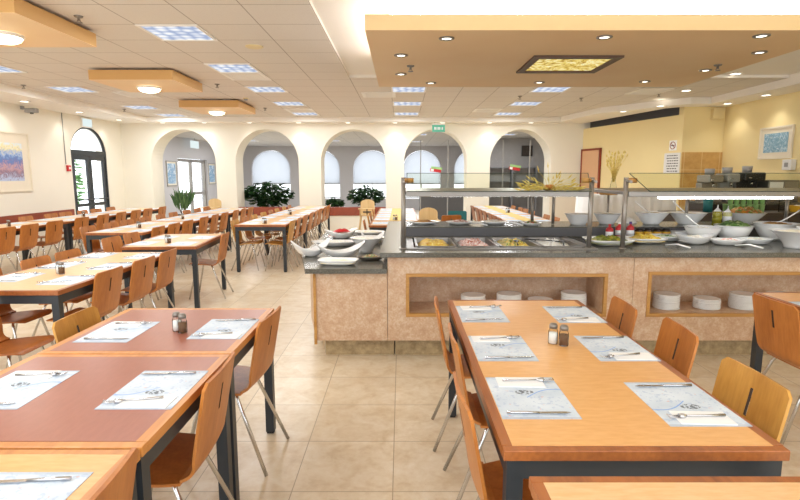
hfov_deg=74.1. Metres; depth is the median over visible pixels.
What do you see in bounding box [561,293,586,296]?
plate
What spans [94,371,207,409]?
placemat
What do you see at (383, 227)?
dining table
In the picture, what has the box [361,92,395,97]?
ceiling vent
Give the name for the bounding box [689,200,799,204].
countertop
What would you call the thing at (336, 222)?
wall
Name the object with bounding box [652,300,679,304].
plate
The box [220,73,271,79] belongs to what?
ceiling vent
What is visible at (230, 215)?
dining table
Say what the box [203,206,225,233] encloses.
dining chair
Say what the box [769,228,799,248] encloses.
bowl
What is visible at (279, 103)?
diffuser
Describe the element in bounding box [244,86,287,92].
recessed light
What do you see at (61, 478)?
knife
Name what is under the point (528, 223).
platter
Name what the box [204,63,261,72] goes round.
recessed light
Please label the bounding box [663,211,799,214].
countertop
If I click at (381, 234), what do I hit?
dish
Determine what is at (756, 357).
dining table
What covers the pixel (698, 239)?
bowl
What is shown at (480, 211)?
dining chair
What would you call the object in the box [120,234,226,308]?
dining table
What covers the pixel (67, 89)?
diffuser
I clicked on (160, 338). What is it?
dining table
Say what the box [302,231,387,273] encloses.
countertop
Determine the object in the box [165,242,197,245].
placemat
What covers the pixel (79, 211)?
dining chair
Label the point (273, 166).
window
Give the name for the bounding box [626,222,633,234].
sauce bottle
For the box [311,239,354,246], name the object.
platter
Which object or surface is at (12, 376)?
napkin
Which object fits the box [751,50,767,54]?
spotlight
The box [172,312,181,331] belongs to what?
salt shaker
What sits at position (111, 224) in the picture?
dining chair
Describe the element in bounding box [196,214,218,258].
dining chair
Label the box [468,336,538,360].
placemat
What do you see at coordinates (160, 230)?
dining chair
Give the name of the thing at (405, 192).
sneeze guard
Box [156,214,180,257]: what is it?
dining chair
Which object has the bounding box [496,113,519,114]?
diffuser
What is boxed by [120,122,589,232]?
wall
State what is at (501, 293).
plate
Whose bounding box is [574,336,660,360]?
placemat
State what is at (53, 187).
wall
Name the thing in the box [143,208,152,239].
dining chair
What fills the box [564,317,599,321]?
napkin
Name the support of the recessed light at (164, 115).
in the ceiling at (299, 57)
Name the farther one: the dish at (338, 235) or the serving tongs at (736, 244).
the dish at (338, 235)
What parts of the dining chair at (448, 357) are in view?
leg, leg, backrest, seat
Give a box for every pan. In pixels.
[414,237,456,247]
[451,237,499,247]
[488,237,541,247]
[525,237,584,247]
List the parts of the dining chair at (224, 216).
backrest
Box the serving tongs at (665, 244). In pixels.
[665,244,690,247]
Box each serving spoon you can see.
[524,238,559,241]
[685,214,700,226]
[779,210,799,221]
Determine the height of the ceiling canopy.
0.349 m
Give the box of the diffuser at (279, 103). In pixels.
[274,102,302,104]
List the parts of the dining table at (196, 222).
frame, leg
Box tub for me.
[789,205,799,211]
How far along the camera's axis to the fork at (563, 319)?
2.82 m
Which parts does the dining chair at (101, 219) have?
backrest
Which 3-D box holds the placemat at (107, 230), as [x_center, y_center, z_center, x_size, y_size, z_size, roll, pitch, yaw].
[-4.080,-0.275,7.435,0.254,0.001,0.350,0,8,0]
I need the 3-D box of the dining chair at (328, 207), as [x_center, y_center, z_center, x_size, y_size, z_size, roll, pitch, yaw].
[-1.938,-0.686,12.830,0.452,0.802,0.409,0,8,2]
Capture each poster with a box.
[165,161,177,185]
[208,163,215,183]
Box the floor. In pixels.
[0,210,799,499]
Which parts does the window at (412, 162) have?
frame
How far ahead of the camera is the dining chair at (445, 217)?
9.59 m
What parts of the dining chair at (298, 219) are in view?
backrest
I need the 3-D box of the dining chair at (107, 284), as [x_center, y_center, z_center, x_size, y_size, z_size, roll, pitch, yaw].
[-2.443,0.545,4.137,0.452,0.802,0.409,0,8,1]
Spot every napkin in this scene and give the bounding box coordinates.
[1,370,60,379]
[42,281,73,284]
[92,267,115,269]
[105,321,141,326]
[115,396,176,407]
[127,257,146,258]
[201,332,242,338]
[460,306,491,309]
[471,335,509,341]
[495,377,545,387]
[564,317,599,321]
[609,352,656,359]
[669,411,737,425]
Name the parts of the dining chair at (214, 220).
backrest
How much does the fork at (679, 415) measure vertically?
0.020 m
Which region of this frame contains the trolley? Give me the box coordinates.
[575,194,675,220]
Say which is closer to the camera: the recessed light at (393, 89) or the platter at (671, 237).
the platter at (671, 237)
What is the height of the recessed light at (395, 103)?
0.012 m
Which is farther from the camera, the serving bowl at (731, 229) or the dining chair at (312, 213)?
the dining chair at (312, 213)
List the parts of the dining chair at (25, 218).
backrest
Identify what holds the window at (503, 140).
in the wall at (144, 145)
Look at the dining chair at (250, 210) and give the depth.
12.05 m
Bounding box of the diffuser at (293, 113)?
[293,113,316,114]
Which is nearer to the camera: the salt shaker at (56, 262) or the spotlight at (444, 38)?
the salt shaker at (56, 262)
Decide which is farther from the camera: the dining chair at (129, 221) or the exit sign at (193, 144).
the exit sign at (193, 144)
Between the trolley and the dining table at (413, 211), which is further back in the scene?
the dining table at (413, 211)
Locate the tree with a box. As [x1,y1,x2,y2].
[74,160,86,203]
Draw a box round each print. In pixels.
[0,131,33,191]
[167,163,175,183]
[209,165,214,181]
[757,124,794,159]
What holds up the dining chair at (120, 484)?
on the floor
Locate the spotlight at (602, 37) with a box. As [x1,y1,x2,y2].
[596,35,612,39]
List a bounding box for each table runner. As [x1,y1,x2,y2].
[389,208,400,220]
[484,206,534,220]
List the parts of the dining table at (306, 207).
leg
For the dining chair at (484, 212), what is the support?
on the floor
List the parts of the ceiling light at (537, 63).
painted glass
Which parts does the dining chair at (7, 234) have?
backrest, leg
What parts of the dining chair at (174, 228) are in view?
backrest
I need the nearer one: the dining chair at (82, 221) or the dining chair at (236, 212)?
the dining chair at (82, 221)
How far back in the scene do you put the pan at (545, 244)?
4.75 m
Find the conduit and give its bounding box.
[61,113,65,162]
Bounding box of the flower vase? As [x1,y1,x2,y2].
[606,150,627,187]
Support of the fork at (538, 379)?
on the napkin at (533, 383)
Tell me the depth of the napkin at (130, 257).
4.97 m
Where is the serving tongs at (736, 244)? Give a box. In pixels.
[735,244,762,248]
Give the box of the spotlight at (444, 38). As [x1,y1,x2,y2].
[439,36,453,40]
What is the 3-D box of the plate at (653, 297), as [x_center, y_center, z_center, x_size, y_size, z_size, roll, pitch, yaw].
[2.287,0.416,4.572,0.213,0.010,0.213,-1,8,-5]
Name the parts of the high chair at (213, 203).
backrest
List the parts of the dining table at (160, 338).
leg, frame, leg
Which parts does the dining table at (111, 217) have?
leg, frame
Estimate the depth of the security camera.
10.08 m
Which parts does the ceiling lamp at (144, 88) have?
lamp shade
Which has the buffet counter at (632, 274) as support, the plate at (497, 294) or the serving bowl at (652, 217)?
the serving bowl at (652, 217)
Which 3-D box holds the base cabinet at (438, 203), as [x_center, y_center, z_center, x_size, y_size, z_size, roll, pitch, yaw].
[1.500,-1.396,17.219,1.840,0.980,0.550,0,8,0]
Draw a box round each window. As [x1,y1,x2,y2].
[253,151,289,183]
[324,152,339,197]
[353,151,385,189]
[404,151,439,197]
[420,140,448,214]
[454,154,463,183]
[501,140,530,212]
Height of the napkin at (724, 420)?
0.003 m
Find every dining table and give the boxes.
[0,222,69,259]
[0,252,174,343]
[0,354,233,499]
[0,450,139,499]
[22,214,124,258]
[37,308,275,499]
[84,221,193,261]
[87,208,158,225]
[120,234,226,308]
[152,214,229,250]
[191,208,254,248]
[234,216,305,271]
[266,210,320,254]
[286,206,329,233]
[369,221,387,230]
[372,214,417,220]
[376,208,415,213]
[447,300,789,499]
[470,206,511,220]
[478,209,530,216]
[492,215,550,220]
[529,476,799,499]
[750,292,799,399]
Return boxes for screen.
[521,146,532,155]
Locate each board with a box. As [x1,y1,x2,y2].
[0,0,96,46]
[88,70,202,91]
[179,100,255,113]
[663,153,680,173]
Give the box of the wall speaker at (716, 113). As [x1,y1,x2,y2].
[710,108,724,118]
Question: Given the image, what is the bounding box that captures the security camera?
[20,106,38,113]
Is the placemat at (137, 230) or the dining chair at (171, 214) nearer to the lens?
the placemat at (137, 230)
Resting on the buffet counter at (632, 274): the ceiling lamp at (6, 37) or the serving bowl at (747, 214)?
the serving bowl at (747, 214)
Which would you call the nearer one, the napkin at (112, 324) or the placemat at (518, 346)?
the placemat at (518, 346)
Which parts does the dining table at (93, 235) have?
leg, frame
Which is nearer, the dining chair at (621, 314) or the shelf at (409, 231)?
the dining chair at (621, 314)
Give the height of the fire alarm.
0.130 m
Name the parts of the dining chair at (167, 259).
seat, leg, backrest, leg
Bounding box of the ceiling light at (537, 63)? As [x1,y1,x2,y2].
[516,55,624,72]
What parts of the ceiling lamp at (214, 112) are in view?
lamp shade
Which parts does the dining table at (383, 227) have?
frame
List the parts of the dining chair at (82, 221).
backrest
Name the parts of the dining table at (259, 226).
leg, leg, frame, leg, leg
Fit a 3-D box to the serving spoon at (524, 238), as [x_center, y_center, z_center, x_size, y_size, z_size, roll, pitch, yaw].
[1.288,-0.088,4.830,0.340,0.017,0.060,6,10,35]
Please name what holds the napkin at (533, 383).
on the placemat at (550, 398)
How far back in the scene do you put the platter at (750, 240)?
4.75 m
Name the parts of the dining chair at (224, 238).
leg, seat, leg, backrest, leg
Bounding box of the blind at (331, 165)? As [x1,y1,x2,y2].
[324,152,339,182]
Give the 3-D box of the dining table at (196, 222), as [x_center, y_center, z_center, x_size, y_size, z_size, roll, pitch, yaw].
[-3.860,-0.239,9.864,0.780,0.750,1.800,0,8,0]
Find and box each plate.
[461,292,485,297]
[496,291,520,296]
[497,294,521,297]
[528,296,552,299]
[561,289,586,295]
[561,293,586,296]
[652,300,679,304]
[652,301,679,305]
[652,302,679,306]
[652,304,678,308]
[653,291,680,296]
[653,293,680,297]
[653,294,679,298]
[653,296,679,299]
[653,297,679,300]
[653,306,679,309]
[692,302,720,306]
[692,304,720,308]
[693,295,720,300]
[693,298,720,301]
[693,299,720,303]
[693,301,720,305]
[728,298,752,303]
[728,300,752,304]
[729,291,753,296]
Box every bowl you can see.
[350,236,381,252]
[564,213,587,224]
[594,212,621,224]
[633,211,670,224]
[670,211,707,224]
[683,225,722,240]
[713,220,753,237]
[722,206,766,224]
[752,221,799,240]
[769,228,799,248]
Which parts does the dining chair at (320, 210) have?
backrest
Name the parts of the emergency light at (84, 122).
lit panel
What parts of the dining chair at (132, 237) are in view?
backrest, leg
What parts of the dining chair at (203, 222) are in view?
backrest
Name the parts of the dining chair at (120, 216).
backrest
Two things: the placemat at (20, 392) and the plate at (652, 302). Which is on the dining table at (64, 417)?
the placemat at (20, 392)
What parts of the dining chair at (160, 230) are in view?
backrest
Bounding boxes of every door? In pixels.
[71,127,109,242]
[178,158,206,212]
[579,148,601,193]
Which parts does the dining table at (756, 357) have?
leg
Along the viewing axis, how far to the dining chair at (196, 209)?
11.64 m
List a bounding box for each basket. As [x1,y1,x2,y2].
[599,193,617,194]
[599,193,617,211]
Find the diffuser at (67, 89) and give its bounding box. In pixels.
[49,87,93,91]
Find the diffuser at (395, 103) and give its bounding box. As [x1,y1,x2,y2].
[394,102,420,104]
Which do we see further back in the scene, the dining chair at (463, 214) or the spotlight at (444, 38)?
the dining chair at (463, 214)
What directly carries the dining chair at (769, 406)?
on the floor
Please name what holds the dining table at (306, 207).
on the floor
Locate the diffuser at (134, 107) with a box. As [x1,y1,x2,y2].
[125,106,156,108]
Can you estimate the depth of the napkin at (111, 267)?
4.38 m
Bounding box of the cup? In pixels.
[759,204,765,211]
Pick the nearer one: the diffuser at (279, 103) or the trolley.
the trolley
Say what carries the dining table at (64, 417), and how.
on the floor
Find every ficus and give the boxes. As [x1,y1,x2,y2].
[244,181,294,206]
[325,196,344,206]
[346,184,385,205]
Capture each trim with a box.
[0,209,74,223]
[239,207,291,215]
[322,207,385,215]
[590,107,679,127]
[678,152,722,205]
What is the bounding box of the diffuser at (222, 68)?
[209,65,256,71]
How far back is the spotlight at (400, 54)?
5.02 m
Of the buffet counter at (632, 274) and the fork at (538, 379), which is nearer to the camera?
the fork at (538, 379)
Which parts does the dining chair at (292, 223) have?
leg, seat, backrest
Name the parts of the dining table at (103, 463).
leg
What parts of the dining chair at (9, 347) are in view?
backrest, leg, seat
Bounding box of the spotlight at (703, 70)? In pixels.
[699,69,711,71]
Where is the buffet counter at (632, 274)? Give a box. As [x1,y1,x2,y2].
[380,221,799,354]
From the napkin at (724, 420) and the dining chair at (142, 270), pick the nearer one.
the napkin at (724, 420)
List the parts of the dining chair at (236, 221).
backrest, seat, leg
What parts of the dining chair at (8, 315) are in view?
backrest, leg, seat, leg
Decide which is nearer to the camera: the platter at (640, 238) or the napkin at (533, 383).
the napkin at (533, 383)
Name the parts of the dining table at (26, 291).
leg, frame, leg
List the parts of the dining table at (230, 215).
leg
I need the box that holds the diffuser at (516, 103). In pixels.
[511,102,540,104]
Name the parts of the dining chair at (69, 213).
backrest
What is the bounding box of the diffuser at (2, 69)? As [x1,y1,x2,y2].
[0,66,20,71]
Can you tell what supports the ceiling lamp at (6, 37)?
attached to the board at (40, 27)
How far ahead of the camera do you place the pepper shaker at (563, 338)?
2.40 m
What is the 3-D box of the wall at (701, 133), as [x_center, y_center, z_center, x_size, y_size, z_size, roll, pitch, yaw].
[5.950,-1.585,10.633,0.800,3.200,0.200,0,8,0]
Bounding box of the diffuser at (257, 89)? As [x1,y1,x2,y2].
[248,87,284,91]
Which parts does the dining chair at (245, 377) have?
leg, seat, leg, backrest, leg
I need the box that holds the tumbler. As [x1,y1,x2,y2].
[703,199,713,211]
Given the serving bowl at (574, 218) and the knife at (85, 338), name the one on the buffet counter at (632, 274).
the serving bowl at (574, 218)
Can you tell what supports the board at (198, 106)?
attached to the ceiling at (299, 57)
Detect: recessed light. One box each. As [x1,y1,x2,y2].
[0,64,27,72]
[43,86,99,92]
[120,105,159,108]
[135,24,217,40]
[155,114,187,116]
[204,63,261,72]
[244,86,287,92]
[271,101,306,105]
[290,112,318,114]
[391,87,426,92]
[392,101,422,105]
[394,112,419,114]
[494,112,522,114]
[508,101,543,105]
[528,87,572,92]
[728,72,742,75]
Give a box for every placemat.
[0,273,45,281]
[0,371,78,409]
[0,472,93,499]
[31,219,54,220]
[33,262,84,268]
[36,276,93,284]
[72,322,158,342]
[76,253,117,257]
[86,263,131,269]
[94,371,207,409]
[95,229,123,231]
[116,225,143,227]
[123,254,159,258]
[127,229,151,231]
[127,241,160,244]
[138,222,158,223]
[151,236,178,238]
[154,219,174,220]
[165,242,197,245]
[187,319,258,338]
[189,236,215,238]
[241,222,259,223]
[271,222,288,223]
[372,222,387,223]
[456,306,509,321]
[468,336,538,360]
[485,377,581,418]
[542,306,607,322]
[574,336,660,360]
[624,382,752,426]
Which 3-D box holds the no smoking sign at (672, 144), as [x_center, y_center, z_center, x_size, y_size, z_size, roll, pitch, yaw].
[5.482,-2.109,10.690,0.019,0.200,0.200,-2,8,-14]
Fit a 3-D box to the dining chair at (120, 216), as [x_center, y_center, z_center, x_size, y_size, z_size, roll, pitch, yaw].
[-5.678,-0.347,10.435,0.452,0.802,0.409,0,8,-2]
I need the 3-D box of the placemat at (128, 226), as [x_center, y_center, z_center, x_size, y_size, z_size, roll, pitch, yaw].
[-4.080,-0.352,7.979,0.254,0.001,0.350,0,8,0]
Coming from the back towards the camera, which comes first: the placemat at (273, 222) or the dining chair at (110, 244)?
the placemat at (273, 222)
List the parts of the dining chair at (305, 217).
backrest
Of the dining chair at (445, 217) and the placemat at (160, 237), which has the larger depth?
the dining chair at (445, 217)
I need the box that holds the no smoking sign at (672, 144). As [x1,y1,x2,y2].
[669,140,676,150]
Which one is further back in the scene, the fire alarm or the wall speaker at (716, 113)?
the fire alarm
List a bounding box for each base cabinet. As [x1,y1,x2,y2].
[419,197,462,219]
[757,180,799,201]
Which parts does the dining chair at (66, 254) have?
backrest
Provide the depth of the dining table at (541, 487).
1.32 m
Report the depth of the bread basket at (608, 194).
5.77 m
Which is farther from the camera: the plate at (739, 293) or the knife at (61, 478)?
the plate at (739, 293)
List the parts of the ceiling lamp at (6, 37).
lamp shade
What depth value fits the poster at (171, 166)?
16.70 m
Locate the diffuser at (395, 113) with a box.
[395,113,417,114]
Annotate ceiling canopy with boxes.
[365,0,799,86]
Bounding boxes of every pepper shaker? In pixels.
[58,262,64,273]
[177,313,187,332]
[559,324,568,346]
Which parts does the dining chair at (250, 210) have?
backrest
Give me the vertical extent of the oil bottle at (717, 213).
0.212 m
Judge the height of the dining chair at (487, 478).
0.802 m
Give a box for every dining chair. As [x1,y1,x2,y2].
[0,223,38,270]
[0,226,16,270]
[0,268,53,361]
[0,317,54,367]
[18,216,56,259]
[20,255,92,336]
[27,220,62,258]
[44,213,82,254]
[46,266,122,344]
[52,306,100,343]
[54,248,121,321]
[55,217,88,261]
[59,211,83,253]
[77,210,100,248]
[79,225,103,251]
[80,214,108,249]
[89,255,154,312]
[89,447,137,499]
[90,208,101,225]
[100,211,125,243]
[101,235,158,305]
[103,221,124,245]
[106,207,115,221]
[120,219,133,225]
[121,248,176,309]
[123,232,174,298]
[130,210,140,223]
[139,216,176,259]
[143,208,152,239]
[150,352,234,499]
[151,225,164,282]
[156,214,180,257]
[156,222,184,272]
[158,206,165,214]
[169,212,197,231]
[178,216,210,263]
[180,219,192,270]
[182,209,209,231]
[189,232,233,299]
[191,306,289,476]
[194,208,219,233]
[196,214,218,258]
[202,212,230,253]
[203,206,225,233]
[214,209,240,249]
[230,208,247,245]
[230,219,265,270]
[231,206,253,242]
[242,216,273,264]
[251,214,280,258]
[260,212,287,252]
[265,219,297,270]
[268,210,293,247]
[274,217,301,265]
[281,214,307,258]
[289,212,313,253]
[297,210,317,245]
[301,208,322,243]
[307,206,326,239]
[310,205,329,238]
[431,296,471,451]
[441,215,460,220]
[443,322,488,499]
[448,211,466,219]
[453,371,532,499]
[471,205,480,220]
[475,207,479,220]
[479,209,482,220]
[482,210,486,219]
[606,296,637,337]
[653,317,698,377]
[712,357,792,442]
[751,293,799,444]
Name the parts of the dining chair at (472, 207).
backrest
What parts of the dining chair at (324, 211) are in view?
backrest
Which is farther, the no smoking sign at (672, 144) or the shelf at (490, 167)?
the shelf at (490, 167)
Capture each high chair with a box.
[198,199,225,232]
[358,199,374,229]
[419,208,440,220]
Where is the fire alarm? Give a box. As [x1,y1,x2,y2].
[66,165,70,170]
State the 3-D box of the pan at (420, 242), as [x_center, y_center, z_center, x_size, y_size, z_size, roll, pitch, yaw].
[0.302,-0.039,4.862,0.355,0.130,0.680,0,8,0]
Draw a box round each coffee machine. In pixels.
[695,169,723,201]
[716,167,739,201]
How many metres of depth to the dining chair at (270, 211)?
10.88 m
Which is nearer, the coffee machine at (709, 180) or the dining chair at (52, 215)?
the coffee machine at (709, 180)
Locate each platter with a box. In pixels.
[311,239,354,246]
[355,230,384,235]
[408,219,439,224]
[446,219,473,224]
[481,219,506,224]
[520,220,541,225]
[582,235,635,245]
[625,233,667,243]
[652,233,678,241]
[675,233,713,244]
[710,237,746,245]
[737,237,774,244]
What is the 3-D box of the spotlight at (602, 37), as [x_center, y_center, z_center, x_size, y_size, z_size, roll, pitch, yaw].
[1.680,-1.755,4.377,0.130,0.012,0.130,0,8,0]
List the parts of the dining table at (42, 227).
leg, frame, leg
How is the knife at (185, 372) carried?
on the placemat at (179, 385)
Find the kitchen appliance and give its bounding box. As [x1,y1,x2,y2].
[732,166,765,201]
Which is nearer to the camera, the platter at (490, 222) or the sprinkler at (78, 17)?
the sprinkler at (78, 17)
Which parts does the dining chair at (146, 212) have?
backrest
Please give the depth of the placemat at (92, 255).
5.11 m
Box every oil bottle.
[711,205,721,224]
[722,206,731,221]
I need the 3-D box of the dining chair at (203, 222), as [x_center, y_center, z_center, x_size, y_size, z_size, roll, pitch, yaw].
[-3.618,-0.181,9.266,0.452,0.802,0.409,0,8,1]
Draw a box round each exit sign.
[190,138,198,148]
[432,122,444,131]
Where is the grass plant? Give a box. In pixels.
[170,188,194,215]
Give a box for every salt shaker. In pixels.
[55,261,61,273]
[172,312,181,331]
[548,323,557,343]
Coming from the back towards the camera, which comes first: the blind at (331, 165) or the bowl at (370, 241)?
the blind at (331, 165)
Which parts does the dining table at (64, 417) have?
leg, frame, leg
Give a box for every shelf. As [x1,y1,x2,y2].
[406,188,580,190]
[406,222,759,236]
[406,228,758,235]
[490,167,535,167]
[490,181,535,181]
[581,188,799,194]
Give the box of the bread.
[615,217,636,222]
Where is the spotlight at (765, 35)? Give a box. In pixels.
[752,33,770,38]
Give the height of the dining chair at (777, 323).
0.802 m
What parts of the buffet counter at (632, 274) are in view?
niche frame, panel, panel, niche frame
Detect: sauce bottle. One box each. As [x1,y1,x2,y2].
[605,224,613,235]
[615,222,620,235]
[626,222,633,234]
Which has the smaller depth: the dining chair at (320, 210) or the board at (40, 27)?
the board at (40, 27)
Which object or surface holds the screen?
attached to the wall at (512, 146)
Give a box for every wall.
[0,101,216,259]
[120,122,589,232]
[243,146,462,209]
[323,216,372,231]
[489,138,543,216]
[583,114,683,210]
[677,107,725,210]
[721,91,799,201]
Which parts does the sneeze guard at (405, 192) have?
post, post, post, post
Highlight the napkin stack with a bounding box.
[671,230,687,234]
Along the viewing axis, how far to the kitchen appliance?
8.49 m
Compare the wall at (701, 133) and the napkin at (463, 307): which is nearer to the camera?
the napkin at (463, 307)
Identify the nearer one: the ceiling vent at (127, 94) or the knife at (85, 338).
the knife at (85, 338)
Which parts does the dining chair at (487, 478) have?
backrest, seat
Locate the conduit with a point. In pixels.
(61, 113)
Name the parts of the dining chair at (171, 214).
backrest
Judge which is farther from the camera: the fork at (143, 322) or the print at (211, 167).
the print at (211, 167)
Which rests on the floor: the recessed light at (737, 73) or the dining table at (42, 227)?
the dining table at (42, 227)
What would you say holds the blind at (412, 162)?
attached to the window at (412, 162)
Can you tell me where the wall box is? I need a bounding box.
[782,159,795,169]
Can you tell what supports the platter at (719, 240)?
on the buffet counter at (632, 274)
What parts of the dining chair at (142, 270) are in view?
seat, backrest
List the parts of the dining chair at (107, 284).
seat, backrest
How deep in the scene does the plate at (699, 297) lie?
4.57 m
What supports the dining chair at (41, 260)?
on the floor
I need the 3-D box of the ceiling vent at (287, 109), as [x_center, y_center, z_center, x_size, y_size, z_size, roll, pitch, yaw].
[-2.270,-3.129,11.879,0.600,0.012,0.600,0,8,0]
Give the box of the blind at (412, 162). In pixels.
[404,151,439,182]
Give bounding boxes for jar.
[634,228,642,234]
[643,228,652,234]
[652,228,661,233]
[662,228,670,233]
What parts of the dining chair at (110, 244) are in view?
backrest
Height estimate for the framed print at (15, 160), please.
1.100 m
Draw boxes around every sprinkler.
[73,15,82,23]
[714,64,721,70]
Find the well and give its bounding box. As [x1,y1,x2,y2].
[406,237,597,249]
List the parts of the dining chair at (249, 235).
backrest, seat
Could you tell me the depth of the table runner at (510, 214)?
10.41 m
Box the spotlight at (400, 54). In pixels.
[394,53,407,56]
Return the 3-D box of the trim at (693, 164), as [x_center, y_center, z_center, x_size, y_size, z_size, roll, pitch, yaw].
[5.955,-1.407,10.547,0.789,1.070,0.021,0,8,0]
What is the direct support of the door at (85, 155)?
in the wall at (53, 187)
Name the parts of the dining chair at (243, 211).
backrest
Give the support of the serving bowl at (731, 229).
on the buffet counter at (632, 274)
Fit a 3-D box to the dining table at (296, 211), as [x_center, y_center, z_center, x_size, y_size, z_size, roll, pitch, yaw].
[-2.195,-0.401,11.002,0.810,0.750,1.800,0,8,0]
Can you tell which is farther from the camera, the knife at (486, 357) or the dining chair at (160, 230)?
the dining chair at (160, 230)
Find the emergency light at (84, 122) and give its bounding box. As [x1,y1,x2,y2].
[80,117,91,127]
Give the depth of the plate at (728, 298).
4.50 m
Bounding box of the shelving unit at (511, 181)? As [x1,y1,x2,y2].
[490,167,537,215]
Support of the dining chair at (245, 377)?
on the floor
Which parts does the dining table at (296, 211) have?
leg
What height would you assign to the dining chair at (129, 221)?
0.802 m
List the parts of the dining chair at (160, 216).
backrest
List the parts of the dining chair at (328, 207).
backrest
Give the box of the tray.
[318,257,358,265]
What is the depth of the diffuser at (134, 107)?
11.39 m
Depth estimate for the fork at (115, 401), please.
1.80 m
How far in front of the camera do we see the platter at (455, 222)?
5.53 m
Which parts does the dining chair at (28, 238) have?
seat, backrest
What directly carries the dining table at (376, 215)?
on the floor
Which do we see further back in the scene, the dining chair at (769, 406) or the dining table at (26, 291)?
the dining table at (26, 291)
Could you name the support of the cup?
on the countertop at (771, 215)
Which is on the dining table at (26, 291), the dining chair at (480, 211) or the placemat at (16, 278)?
the placemat at (16, 278)
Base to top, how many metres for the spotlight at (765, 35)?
0.012 m
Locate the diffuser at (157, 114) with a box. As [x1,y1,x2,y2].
[157,114,181,115]
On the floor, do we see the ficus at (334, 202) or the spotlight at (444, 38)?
the ficus at (334, 202)
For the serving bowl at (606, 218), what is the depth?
5.53 m
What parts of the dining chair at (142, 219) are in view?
backrest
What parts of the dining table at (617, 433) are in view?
leg, leg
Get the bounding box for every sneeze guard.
[399,174,597,248]
[581,173,799,248]
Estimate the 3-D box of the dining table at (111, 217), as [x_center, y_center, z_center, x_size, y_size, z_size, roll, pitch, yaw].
[-5.950,-0.234,9.824,0.800,0.750,1.800,0,8,0]
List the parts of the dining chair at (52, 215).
backrest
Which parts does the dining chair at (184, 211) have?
backrest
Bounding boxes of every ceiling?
[0,0,785,116]
[0,72,799,122]
[176,131,532,145]
[309,0,799,77]
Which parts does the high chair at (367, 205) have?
backrest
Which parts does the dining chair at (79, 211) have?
backrest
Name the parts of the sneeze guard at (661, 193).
post, post, post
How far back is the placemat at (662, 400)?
1.82 m
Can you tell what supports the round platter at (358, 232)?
on the counter at (349, 303)
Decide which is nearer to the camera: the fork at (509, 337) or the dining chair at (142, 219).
the fork at (509, 337)
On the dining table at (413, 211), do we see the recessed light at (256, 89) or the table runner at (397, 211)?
the table runner at (397, 211)
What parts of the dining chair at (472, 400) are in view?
leg, backrest, leg, seat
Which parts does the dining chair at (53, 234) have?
seat, backrest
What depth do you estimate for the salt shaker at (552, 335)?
2.42 m
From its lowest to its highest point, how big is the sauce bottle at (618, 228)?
0.165 m
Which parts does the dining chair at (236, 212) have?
backrest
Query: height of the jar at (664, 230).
0.100 m
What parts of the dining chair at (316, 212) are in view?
backrest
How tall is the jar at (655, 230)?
0.100 m
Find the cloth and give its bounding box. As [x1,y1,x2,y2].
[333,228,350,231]
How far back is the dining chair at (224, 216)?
10.28 m
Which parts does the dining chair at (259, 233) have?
backrest, seat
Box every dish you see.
[290,238,329,256]
[315,240,364,256]
[324,228,356,238]
[356,254,381,260]
[361,232,383,243]
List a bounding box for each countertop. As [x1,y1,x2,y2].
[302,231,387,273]
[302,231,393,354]
[380,221,799,257]
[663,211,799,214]
[663,211,799,222]
[688,200,799,210]
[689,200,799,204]
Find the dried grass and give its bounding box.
[515,164,585,190]
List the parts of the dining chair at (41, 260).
backrest, leg, seat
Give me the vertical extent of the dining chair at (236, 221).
0.802 m
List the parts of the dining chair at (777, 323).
leg, backrest, seat, leg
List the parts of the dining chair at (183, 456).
seat, leg, backrest, leg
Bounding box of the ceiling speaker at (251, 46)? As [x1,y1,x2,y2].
[245,44,262,48]
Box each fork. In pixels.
[15,371,66,375]
[37,281,64,283]
[102,396,163,403]
[115,321,151,324]
[191,332,232,336]
[469,305,500,307]
[480,335,519,338]
[502,378,553,382]
[556,317,587,320]
[600,352,639,358]
[666,413,725,418]
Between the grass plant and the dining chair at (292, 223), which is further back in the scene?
the grass plant
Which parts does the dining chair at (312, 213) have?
backrest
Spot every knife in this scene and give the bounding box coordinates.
[0,476,71,483]
[84,337,128,339]
[142,371,195,374]
[215,318,255,320]
[465,318,502,320]
[485,356,533,358]
[507,411,570,413]
[546,306,581,307]
[583,336,623,338]
[636,384,691,386]
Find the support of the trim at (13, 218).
attached to the wall at (53, 187)
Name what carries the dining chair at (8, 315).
on the floor
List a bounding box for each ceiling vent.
[112,92,161,97]
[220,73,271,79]
[283,108,314,111]
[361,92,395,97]
[472,108,502,111]
[624,88,674,94]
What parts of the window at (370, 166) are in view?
frame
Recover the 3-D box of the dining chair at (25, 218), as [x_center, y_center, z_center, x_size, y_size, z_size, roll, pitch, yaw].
[-6.392,-0.195,9.364,0.452,0.802,0.409,0,8,-2]
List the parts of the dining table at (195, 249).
leg, frame, leg, leg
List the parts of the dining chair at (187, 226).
backrest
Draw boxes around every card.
[430,166,441,172]
[509,164,520,170]
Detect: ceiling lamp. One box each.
[0,30,24,44]
[136,85,161,92]
[208,110,225,114]
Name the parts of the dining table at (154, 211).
frame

